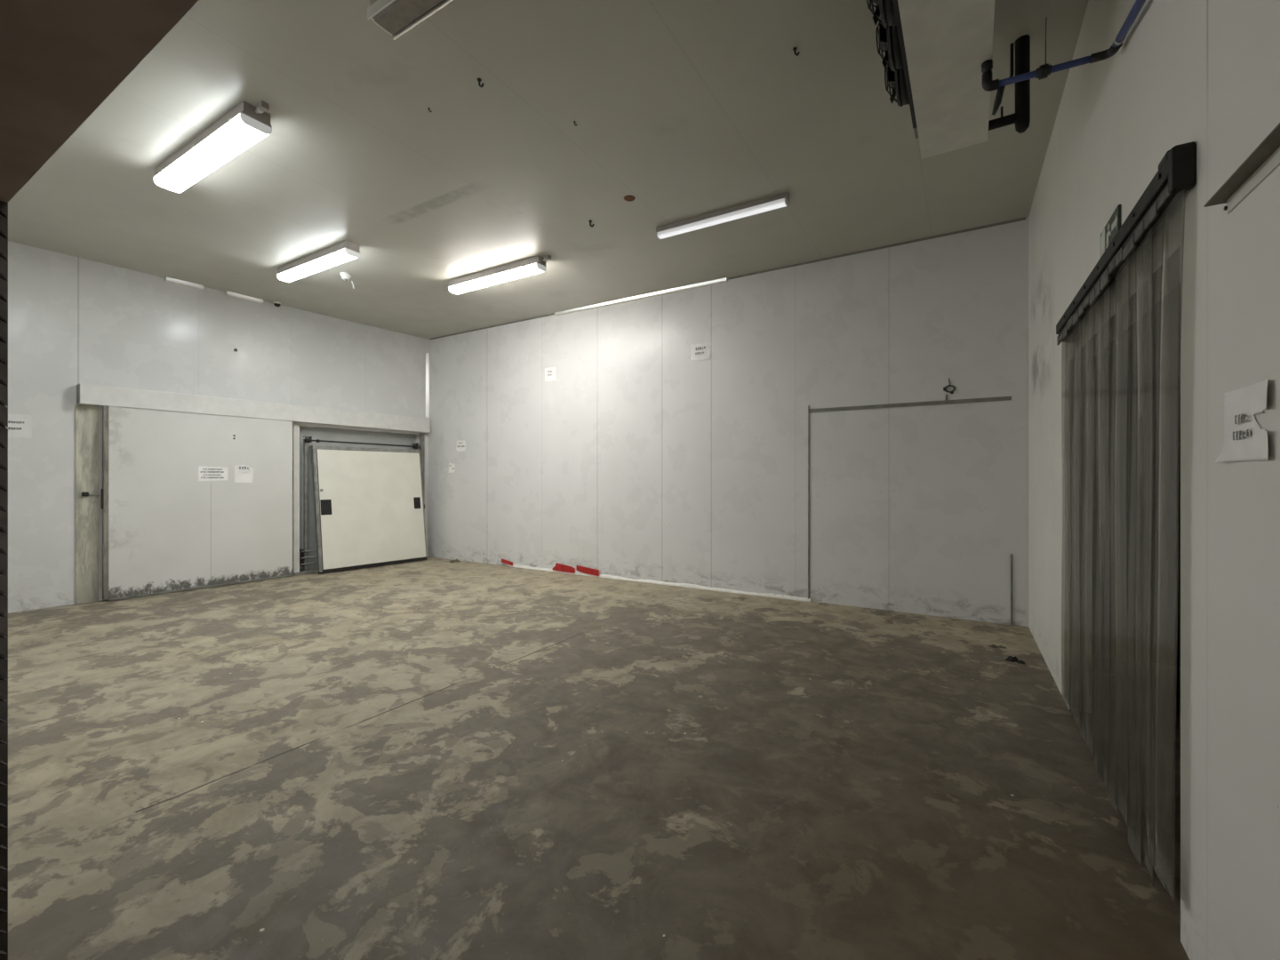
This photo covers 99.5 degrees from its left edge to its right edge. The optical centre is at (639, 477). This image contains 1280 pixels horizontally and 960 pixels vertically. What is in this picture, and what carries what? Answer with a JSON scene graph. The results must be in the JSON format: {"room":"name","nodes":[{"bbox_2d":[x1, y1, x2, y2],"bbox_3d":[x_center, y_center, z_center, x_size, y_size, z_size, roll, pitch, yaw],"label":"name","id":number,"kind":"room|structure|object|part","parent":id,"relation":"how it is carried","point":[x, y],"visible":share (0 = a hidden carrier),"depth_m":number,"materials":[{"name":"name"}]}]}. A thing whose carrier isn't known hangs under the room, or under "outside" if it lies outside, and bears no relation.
{"room":"cold storage room","nodes":[
{"label":"cold storage room","id":0,"kind":"room"},
{"bbox_2d":[0,0,198,202],"bbox_3d":[-1.225,-0.740,-0.581,2.803,0.120,2.933,0,0,31],"label":"lintel","id":1,"kind":"object","parent":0,"point":[60,60],"depth_m":0.89,"materials":[{"name":"brown wood"}]},
{"bbox_2d":[8,240,427,613],"bbox_3d":[-5.873,-0.555,7.678,0.120,4.110,6.360,0,0,35],"label":"wall","id":2,"kind":"structure","parent":0,"point":[73,321],"depth_m":6.73,"materials":[{"name":"paint"}]},
{"bbox_2d":[8,413,31,438],"bbox_3d":[-6.977,-0.575,5.980,0.003,0.260,0.361,0,0,35],"label":"notice","id":3,"kind":"object","parent":2,"relation":"attached to","point":[19,425],"visible":0.7,"depth_m":6.06,"materials":[{"name":"paper"}]},
{"bbox_2d":[75,404,98,604],"bbox_3d":[-6.614,0.320,6.487,0.020,2.360,0.195,0,0,35],"label":"frame strip","id":4,"kind":"object","parent":2,"relation":"attached to","point":[86,416],"visible":1,"depth_m":6.48,"materials":[{"name":"beige wood"}]},
{"bbox_2d":[81,491,99,495],"bbox_3d":[-6.577,0.202,6.497,0.038,0.054,0.154,0,0,31],"label":"switch","id":5,"kind":"object","parent":4,"relation":"attached to","point":[86,493],"visible":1,"depth_m":6.45,"materials":[{"name":"black plastic"}]},
{"bbox_2d":[164,276,204,290],"bbox_3d":[-6.072,-2.579,7.232,0.062,0.062,0.404,0,0,35],"label":"trim","id":6,"kind":"structure","parent":2,"relation":"attached to","point":[169,280],"depth_m":7.21,"materials":[{"name":"white metal"}]},
{"bbox_2d":[224,290,263,303],"bbox_3d":[-5.684,-2.579,7.792,0.062,0.062,0.444,0,0,35],"label":"trim","id":7,"kind":"structure","parent":2,"relation":"attached to","point":[230,294],"depth_m":7.77,"materials":[{"name":"white metal"}]},
{"bbox_2d":[76,383,430,432],"bbox_3d":[-5.298,-0.968,8.275,0.144,0.265,4.612,0,0,35],"label":"track cover","id":8,"kind":"object","parent":2,"relation":"attached to","point":[86,394],"visible":0.98,"depth_m":7.66,"materials":[{"name":"white metal"}]},
{"bbox_3d":[-6.611,-0.983,6.382,0.140,0.226,0.004,0,0,35],"label":"plate","id":9,"kind":"part","parent":8,"relation":"part of","materials":[{"name":"grey metal"}]},
{"bbox_2d":[100,405,294,600],"bbox_3d":[-5.880,0.296,7.388,0.105,2.392,2.097,0,0,35],"label":"door","id":10,"kind":"structure","parent":8,"relation":"hanging from","point":[165,529],"depth_m":7.20,"materials":[{"name":"grey metal"}]},
{"bbox_3d":[-6.489,0.260,6.541,0.065,0.240,0.012,0,0,35],"label":"latch plate","id":11,"kind":"part","parent":10,"relation":"part of","materials":[{"name":"metal"}]},
{"bbox_3d":[-5.867,1.481,7.407,0.100,0.022,2.039,0,0,35],"label":"rail","id":12,"kind":"part","parent":10,"relation":"part of","materials":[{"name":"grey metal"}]},
{"bbox_2d":[198,465,228,480],"bbox_3d":[-5.827,-0.050,7.408,0.003,0.200,0.336,0,0,35],"label":"notice","id":13,"kind":"object","parent":10,"relation":"attached to","point":[204,473],"visible":1,"depth_m":7.40,"materials":[{"name":"white paper"}]},
{"bbox_2d":[234,464,253,482],"bbox_3d":[-5.618,-0.048,7.699,0.015,0.255,0.230,0,0,35],"label":"notice","id":14,"kind":"object","parent":10,"relation":"attached to","point":[243,474],"visible":1,"depth_m":7.69,"materials":[{"name":"white paper"}]},
{"bbox_2d":[293,424,299,572],"bbox_3d":[-5.308,0.340,8.358,0.035,2.320,0.100,0,0,35],"label":"board","id":15,"kind":"object","parent":2,"relation":"attached to","point":[296,427],"visible":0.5,"depth_m":8.35,"materials":[{"name":"white metal"}]},
{"bbox_2d":[293,569,312,575],"bbox_3d":[-5.233,1.480,8.413,0.085,0.040,0.266,0,0,35],"label":"sill","id":16,"kind":"structure","parent":2,"relation":"attached to","point":[309,571],"depth_m":8.38,"materials":[{"name":"grey metal"}]},
{"bbox_2d":[299,548,317,566],"bbox_3d":[-4.981,1.250,8.915,0.175,0.260,1.162,0,0,35],"label":"rail","id":17,"kind":"object","parent":2,"relation":"attached to","point":[301,551],"visible":0.34,"depth_m":8.44,"materials":[{"name":"grey metal"}]},
{"bbox_3d":[-4.918,1.250,8.871,0.023,0.023,1.162,0,0,35],"label":"rail","id":18,"kind":"part","parent":17,"relation":"part of","materials":[{"name":"grey metal"}]},
{"bbox_3d":[-4.918,1.350,8.871,0.023,0.023,1.162,0,0,35],"label":"rail","id":19,"kind":"part","parent":17,"relation":"part of","materials":[{"name":"grey metal"}]},
{"bbox_2d":[311,445,427,573],"bbox_3d":[-4.505,0.493,9.189,0.301,1.995,1.849,0,0,37],"label":"door","id":20,"kind":"structure","parent":2,"relation":"in","point":[370,506],"depth_m":9.06,"materials":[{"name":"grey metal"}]},
{"bbox_2d":[419,432,424,558],"bbox_3d":[-4.072,0.340,10.134,0.040,2.320,0.080,0,0,35],"label":"board","id":21,"kind":"object","parent":2,"relation":"attached to","point":[421,436],"visible":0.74,"depth_m":10.13,"materials":[{"name":"grey metal"}]},
{"bbox_2d":[425,352,429,417],"bbox_3d":[-4.008,-1.730,10.225,0.040,1.220,0.050,0,0,31],"label":"trim","id":22,"kind":"structure","parent":2,"relation":"attached to","point":[427,354],"depth_m":10.22,"materials":[{"name":"white metal"}]},
{"bbox_2d":[299,426,415,571],"bbox_3d":[-4.839,0.300,9.344,0.080,2.400,2.278,0,0,34],"label":"door frame","id":23,"kind":"structure","parent":0,"point":[316,433],"depth_m":8.74,"materials":[{"name":"grey metal"}]},
{"bbox_2d":[8,0,1088,339],"bbox_3d":[-1.385,-2.670,3.302,14.200,0.120,10.200,0,0,31],"label":"ceiling","id":24,"kind":"structure","parent":0,"point":[687,109],"depth_m":4.36,"materials":[{"name":"white paint"}]},
{"bbox_2d":[153,100,271,192],"bbox_3d":[-3.329,-2.537,4.210,1.695,0.146,0.198,0,0,31],"label":"ceiling lamp","id":25,"kind":"object","parent":24,"relation":"attached to","point":[245,124],"visible":1,"depth_m":4.08,"materials":[{"name":"white plastic"}]},
{"bbox_2d":[272,301,281,306],"bbox_3d":[-5.402,-2.574,8.077,0.100,0.072,0.099,0,0,31],"label":"dome camera","id":26,"kind":"object","parent":24,"relation":"attached to","point":[276,303],"visible":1,"depth_m":8.05,"materials":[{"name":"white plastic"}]},
{"bbox_2d":[276,240,360,282],"bbox_3d":[-3.837,-2.537,6.428,1.520,0.146,0.168,0,0,31],"label":"ceiling lamp","id":27,"kind":"object","parent":24,"relation":"attached to","point":[344,252],"visible":1,"depth_m":6.30,"materials":[{"name":"white plastic"}]},
{"bbox_2d":[339,272,351,281],"bbox_3d":[-3.781,-2.565,6.962,0.129,0.090,0.129,0,0,31],"label":"smoke detector","id":28,"kind":"object","parent":24,"relation":"attached to","point":[345,276],"visible":1,"depth_m":6.93,"materials":[{"name":"white plastic"}]},
{"bbox_2d":[367,0,452,39],"bbox_3d":[-0.818,-2.537,2.617,1.424,0.146,0.164,0,0,31],"label":"ceiling lamp","id":29,"kind":"object","parent":24,"relation":"attached to","point":[396,18],"visible":1,"depth_m":2.89,"materials":[{"name":"white plastic"}]},
{"bbox_3d":[-0.858,-2.495,2.551,1.424,0.060,0.010,0,0,31],"label":"edge rail","id":30,"kind":"part","parent":29,"relation":"part of","materials":[{"name":"white plastic"}]},
{"bbox_3d":[-0.779,-2.495,2.682,1.424,0.060,0.012,0,0,31],"label":"edge rail","id":31,"kind":"part","parent":29,"relation":"part of","materials":[{"name":"white metal"}]},
{"bbox_2d":[477,78,484,87],"bbox_3d":[-1.046,-2.583,3.553,0.047,0.053,0.032,0,0,31],"label":"ceiling hook","id":32,"kind":"object","parent":24,"relation":"attached to","point":[479,80],"visible":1,"depth_m":3.55,"materials":[{"name":"metal"}]},
{"bbox_2d":[448,255,551,294],"bbox_3d":[-1.785,-2.537,6.823,1.695,0.146,0.168,0,0,31],"label":"ceiling lamp","id":33,"kind":"object","parent":24,"relation":"attached to","point":[537,264],"visible":1,"depth_m":6.73,"materials":[{"name":"white plastic"}]},
{"bbox_2d":[624,195,635,201],"bbox_3d":[-0.098,-2.606,5.070,0.110,0.008,0.109,0,0,31],"label":"cap","id":34,"kind":"object","parent":24,"relation":"attached to","point":[628,198],"visible":1,"depth_m":5.06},
{"bbox_2d":[655,192,789,239],"bbox_3d":[0.776,-2.562,5.352,1.380,0.096,0.099,0,0,31],"label":"ceiling lamp","id":35,"kind":"object","parent":24,"relation":"attached to","point":[781,200],"visible":1,"depth_m":5.28,"materials":[{"name":"white plastic"}]},
{"bbox_2d":[792,47,799,55],"bbox_3d":[0.951,-2.589,3.302,0.039,0.042,0.023,0,0,-11],"label":"ceiling hook","id":36,"kind":"object","parent":24,"relation":"attached to","point":[795,49],"visible":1,"depth_m":3.30,"materials":[{"name":"metal"}]},
{"bbox_2d":[866,0,994,159],"bbox_3d":[1.093,-2.305,2.103,0.504,0.610,2.938,0,0,31],"label":"cooler","id":37,"kind":"object","parent":24,"relation":"hanging from","point":[936,51],"visible":1,"depth_m":2.68,"materials":[{"name":"white metal"}]},
{"bbox_3d":[1.297,-2.275,2.793,0.100,0.108,0.108,0,0,31],"label":"motor","id":38,"kind":"part","parent":37,"relation":"part of","materials":[{"name":"black plastic"}]},
{"bbox_3d":[0.977,-2.335,2.109,0.064,0.450,2.700,0,0,31],"label":"fan panel","id":39,"kind":"part","parent":37,"relation":"part of","materials":[{"name":"black plastic"}]},
{"bbox_2d":[988,34,1030,133],"bbox_3d":[2.153,-2.337,3.270,0.330,0.545,0.150,0,0,31],"label":"insulated pipe","id":40,"kind":"object","parent":24,"relation":"hanging from","point":[1020,118],"visible":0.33,"depth_m":3.21,"materials":[{"name":"black plastic"}]},
{"bbox_3d":[2.195,-2.203,3.288,0.013,0.085,0.013,0,0,31],"label":"valve stem","id":41,"kind":"part","parent":40,"relation":"part of","materials":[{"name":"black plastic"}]},
{"bbox_2d":[1045,16,1047,63],"bbox_3d":[2.098,-2.252,2.803,0.006,0.718,0.697,0,0,37],"label":"wire","id":42,"kind":"object","parent":24,"relation":"hanging from","point":[1046,17],"visible":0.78,"depth_m":2.82,"materials":[{"name":"metal"}]},
{"bbox_2d":[981,0,1145,115],"bbox_3d":[1.544,-1.752,1.519,0.484,0.495,2.366,0,0,18],"label":"drain pipe","id":43,"kind":"object","parent":42,"relation":"hanging from","point":[1043,71],"visible":1,"depth_m":2.48,"materials":[{"name":"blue plastic"}]},
{"bbox_2d":[8,556,1189,959],"bbox_3d":[-1.385,1.560,3.302,14.200,0.120,10.200,0,0,31],"label":"floor","id":44,"kind":"structure","parent":0,"point":[431,758],"depth_m":2.68,"materials":[{"name":"concrete"}]},
{"bbox_2d":[303,440,307,570],"bbox_3d":[-5.227,0.450,8.479,0.030,2.100,0.050,0,0,35],"label":"rail","id":45,"kind":"object","parent":44,"relation":"on","point":[305,444],"visible":0.93,"depth_m":8.47,"materials":[{"name":"grey metal"}]},
{"bbox_2d":[303,436,420,448],"bbox_3d":[-4.644,-0.581,9.231,0.086,0.118,2.004,0,0,35],"label":"rod","id":46,"kind":"object","parent":45,"relation":"attached to","point":[308,439],"visible":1,"depth_m":9.05,"materials":[{"name":"metal"}]},
{"bbox_3d":[-4.644,-0.573,9.231,0.025,0.041,2.004,0,0,35],"label":"rod","id":47,"kind":"part","parent":46,"relation":"part of","materials":[{"name":"metal"}]},
{"bbox_2d":[988,644,1006,648],"bbox_3d":[3.156,1.489,4.795,0.143,0.020,0.079,0,0,7],"label":"scrap","id":48,"kind":"object","parent":44,"relation":"on","point":[991,645],"visible":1,"depth_m":4.77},
{"bbox_2d":[1004,656,1024,663],"bbox_3d":[3.054,1.478,4.418,0.145,0.042,0.074,0,0,44],"label":"scrap","id":49,"kind":"object","parent":44,"relation":"on","point":[1011,659],"visible":1,"depth_m":4.41,"materials":[{"name":"black"}]},
{"bbox_2d":[427,217,1028,626],"bbox_3d":[-0.021,-0.555,7.898,10.150,4.110,0.120,0,0,31],"label":"wall","id":50,"kind":"structure","parent":0,"point":[642,459],"depth_m":6.78,"materials":[{"name":"paint"}]},
{"bbox_2d":[448,462,455,472],"bbox_3d":[-3.444,-0.175,9.911,0.170,0.190,0.003,0,0,31],"label":"notice","id":51,"kind":"object","parent":50,"relation":"attached to","point":[451,465],"visible":1,"depth_m":9.92,"materials":[{"name":"white paper"}]},
{"bbox_2d":[456,440,465,451],"bbox_3d":[-3.234,-0.565,9.783,0.260,0.210,0.003,0,0,31],"label":"notice","id":52,"kind":"object","parent":50,"relation":"attached to","point":[460,446],"visible":1,"depth_m":9.78,"materials":[{"name":"white paper"}]},
{"bbox_2d":[501,558,512,565],"bbox_3d":[-2.238,1.427,9.137,0.275,0.105,0.002,0,0,31],"label":"tape","id":53,"kind":"object","parent":50,"relation":"attached to","point":[504,561],"visible":1,"depth_m":9.14,"materials":[{"name":"red plastic"}]},
{"bbox_2d":[544,367,555,381],"bbox_3d":[-1.438,-1.653,8.690,0.225,0.215,0.003,0,0,31],"label":"notice","id":54,"kind":"object","parent":50,"relation":"attached to","point":[549,372],"visible":1,"depth_m":8.69,"materials":[{"name":"white paper"}]},
{"bbox_2d":[552,562,575,573],"bbox_3d":[-1.198,1.420,8.504,0.450,0.130,0.002,0,0,31],"label":"tape","id":55,"kind":"object","parent":50,"relation":"attached to","point":[559,567],"visible":1,"depth_m":8.50,"materials":[{"name":"red plastic"}]},
{"bbox_2d":[576,565,599,575],"bbox_3d":[-0.798,1.421,8.261,0.425,0.133,0.002,0,0,31],"label":"tape","id":56,"kind":"object","parent":50,"relation":"attached to","point":[593,572],"visible":1,"depth_m":8.26,"materials":[{"name":"red plastic"}]},
{"bbox_2d":[554,277,727,316],"bbox_3d":[-0.102,-2.585,7.852,2.900,0.050,0.042,0,0,31],"label":"trim","id":57,"kind":"structure","parent":50,"relation":"attached to","point":[721,280],"depth_m":7.73,"materials":[{"name":"white metal"}]},
{"bbox_2d":[509,564,811,601],"bbox_3d":[-0.066,1.473,7.835,4.980,0.054,0.034,0,0,31],"label":"baseboard","id":58,"kind":"structure","parent":50,"relation":"attached to","point":[685,585],"depth_m":7.43,"materials":[{"name":"white plastic"}]},
{"bbox_2d":[690,343,711,360],"bbox_3d":[0.819,-1.692,7.306,0.300,0.235,0.019,0,0,31],"label":"notice","id":59,"kind":"object","parent":50,"relation":"attached to","point":[698,351],"visible":1,"depth_m":7.31,"materials":[{"name":"paper"}]},
{"bbox_2d":[429,216,1025,339],"bbox_3d":[-0.045,-2.600,7.830,9.180,0.020,0.020,0,0,31],"label":"trim","id":60,"kind":"structure","parent":50,"relation":"attached to","point":[1024,218],"depth_m":6.34,"materials":[{"name":"white metal"}]},
{"bbox_2d":[808,405,809,599],"bbox_3d":[2.042,0.315,6.564,0.014,2.370,0.014,0,0,31],"label":"trim","id":61,"kind":"structure","parent":50,"relation":"attached to","point":[808,405],"depth_m":6.56,"materials":[{"name":"grey metal"}]},
{"bbox_2d":[808,396,1011,412],"bbox_3d":[2.913,-0.805,6.035,2.020,0.040,0.012,0,0,31],"label":"trim","id":62,"kind":"structure","parent":50,"relation":"attached to","point":[1000,398],"depth_m":5.96,"materials":[{"name":"grey metal"}]},
{"bbox_2d":[943,377,955,399],"bbox_3d":[3.305,-0.945,5.791,0.113,0.231,0.020,0,0,31],"label":"wall bracket","id":63,"kind":"object","parent":50,"relation":"attached to","point":[949,385],"visible":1,"depth_m":5.79,"materials":[{"name":"metal"}]},
{"bbox_2d":[1010,553,1012,624],"bbox_3d":[3.776,1.140,5.509,0.018,0.720,0.012,0,0,31],"label":"trim","id":64,"kind":"structure","parent":50,"relation":"attached to","point":[1011,554],"depth_m":5.50,"materials":[{"name":"grey metal"}]},
{"bbox_2d":[1026,327,1028,627],"bbox_3d":[3.886,0.000,5.439,0.018,3.000,0.018,0,0,31],"label":"trim","id":65,"kind":"structure","parent":50,"relation":"attached to","point":[1028,327],"depth_m":5.43,"materials":[{"name":"white metal"}]},
{"bbox_2d":[1028,0,1279,959],"bbox_3d":[2.861,-0.555,0.676,3.007,4.110,9.279,0,0,30],"label":"wall","id":66,"kind":"structure","parent":0,"point":[1206,73],"depth_m":1.75,"materials":[{"name":"paint"}]},
{"bbox_2d":[1100,204,1121,256],"bbox_3d":[2.193,-1.115,2.528,0.012,0.180,0.340,0,0,30],"label":"exit sign","id":67,"kind":"object","parent":66,"relation":"attached to","point":[1114,224],"visible":0.6,"depth_m":2.48,"materials":[{"name":"green plastic"}]},
{"bbox_2d":[1056,141,1196,345],"bbox_3d":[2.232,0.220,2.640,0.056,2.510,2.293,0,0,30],"label":"rail","id":68,"kind":"object","parent":66,"relation":"attached to","point":[1176,174],"visible":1,"depth_m":2.02,"materials":[{"name":"metal"}]},
{"bbox_3d":[2.764,-0.908,3.577,0.010,0.061,0.073,0,0,30],"label":"clamp plate","id":69,"kind":"part","parent":68,"relation":"part of","materials":[{"name":"grey metal"}]},
{"bbox_3d":[2.635,-0.899,3.356,0.010,0.053,0.150,0,0,30],"label":"clamp plate","id":70,"kind":"part","parent":68,"relation":"part of","materials":[{"name":"grey metal"}]},
{"bbox_3d":[2.549,-0.917,3.208,0.010,0.050,0.170,0,0,30],"label":"clamp plate","id":71,"kind":"part","parent":68,"relation":"part of","materials":[{"name":"grey metal"}]},
{"bbox_3d":[2.463,-0.901,3.061,0.010,0.055,0.146,0,0,30],"label":"clamp plate","id":72,"kind":"part","parent":68,"relation":"part of","materials":[{"name":"grey metal"}]},
{"bbox_3d":[2.386,-0.907,2.929,0.010,0.052,0.136,0,0,30],"label":"clamp plate","id":73,"kind":"part","parent":68,"relation":"part of","materials":[{"name":"grey metal"}]},
{"bbox_3d":[2.312,-0.910,2.802,0.010,0.037,0.133,0,0,30],"label":"clamp plate","id":74,"kind":"part","parent":68,"relation":"part of","materials":[{"name":"grey metal"}]},
{"bbox_3d":[2.244,-0.895,2.685,0.010,0.058,0.113,0,0,30],"label":"clamp plate","id":75,"kind":"part","parent":68,"relation":"part of","materials":[{"name":"grey metal"}]},
{"bbox_3d":[2.184,-0.899,2.583,0.010,0.064,0.101,0,0,30],"label":"clamp plate","id":76,"kind":"part","parent":68,"relation":"part of","materials":[{"name":"grey metal"}]},
{"bbox_3d":[2.116,-0.901,2.465,0.010,0.063,0.146,0,0,30],"label":"clamp plate","id":77,"kind":"part","parent":68,"relation":"part of","materials":[{"name":"silver metal"}]},
{"bbox_3d":[2.047,-0.919,2.348,0.010,0.046,0.103,0,0,30],"label":"clamp plate","id":78,"kind":"part","parent":68,"relation":"part of","materials":[{"name":"silver metal"}]},
{"bbox_3d":[1.988,-0.912,2.247,0.010,0.050,0.106,0,0,30],"label":"clamp plate","id":79,"kind":"part","parent":68,"relation":"part of","materials":[{"name":"silver metal"}]},
{"bbox_3d":[1.916,-0.897,2.123,0.010,0.046,0.155,0,0,30],"label":"clamp plate","id":80,"kind":"part","parent":68,"relation":"part of","materials":[{"name":"silver metal"}]},
{"bbox_3d":[1.843,-0.908,1.997,0.010,0.045,0.113,0,0,30],"label":"clamp plate","id":81,"kind":"part","parent":68,"relation":"part of","materials":[{"name":"silver metal"}]},
{"bbox_3d":[1.775,-0.907,1.881,0.010,0.046,0.133,0,0,30],"label":"clamp plate","id":82,"kind":"part","parent":68,"relation":"part of","materials":[{"name":"silver metal"}]},
{"bbox_3d":[1.702,-0.913,1.756,0.010,0.037,0.132,0,0,30],"label":"clamp plate","id":83,"kind":"part","parent":68,"relation":"part of","materials":[{"name":"silver metal"}]},
{"bbox_2d":[1214,377,1268,463],"bbox_3d":[1.509,-0.133,1.359,0.017,0.187,0.275,0,0,29],"label":"notice","id":84,"kind":"object","parent":66,"relation":"attached to","point":[1244,440],"visible":1,"depth_m":1.35,"materials":[{"name":"white paper"}]},
{"bbox_2d":[1204,122,1279,213],"bbox_3d":[1.213,-0.721,0.879,0.043,0.040,1.364,0,0,30],"label":"rail","id":85,"kind":"object","parent":66,"relation":"attached to","point":[1265,158],"visible":1,"depth_m":1.30,"materials":[{"name":"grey metal"}]},
{"bbox_3d":[-3.496,-0.555,2.448,9.759,4.110,0.120,0,0,31],"label":"wall","id":86,"kind":"structure","parent":0,"visible":0},
{"bbox_2d":[0,200,7,959],"bbox_3d":[-2.373,0.410,0.118,0.115,2.180,2.933,0,0,31],"label":"door frame","id":87,"kind":"structure","parent":86,"relation":"attached to","point":[4,206],"depth_m":1.34,"materials":[{"name":"metal"}]}
]}

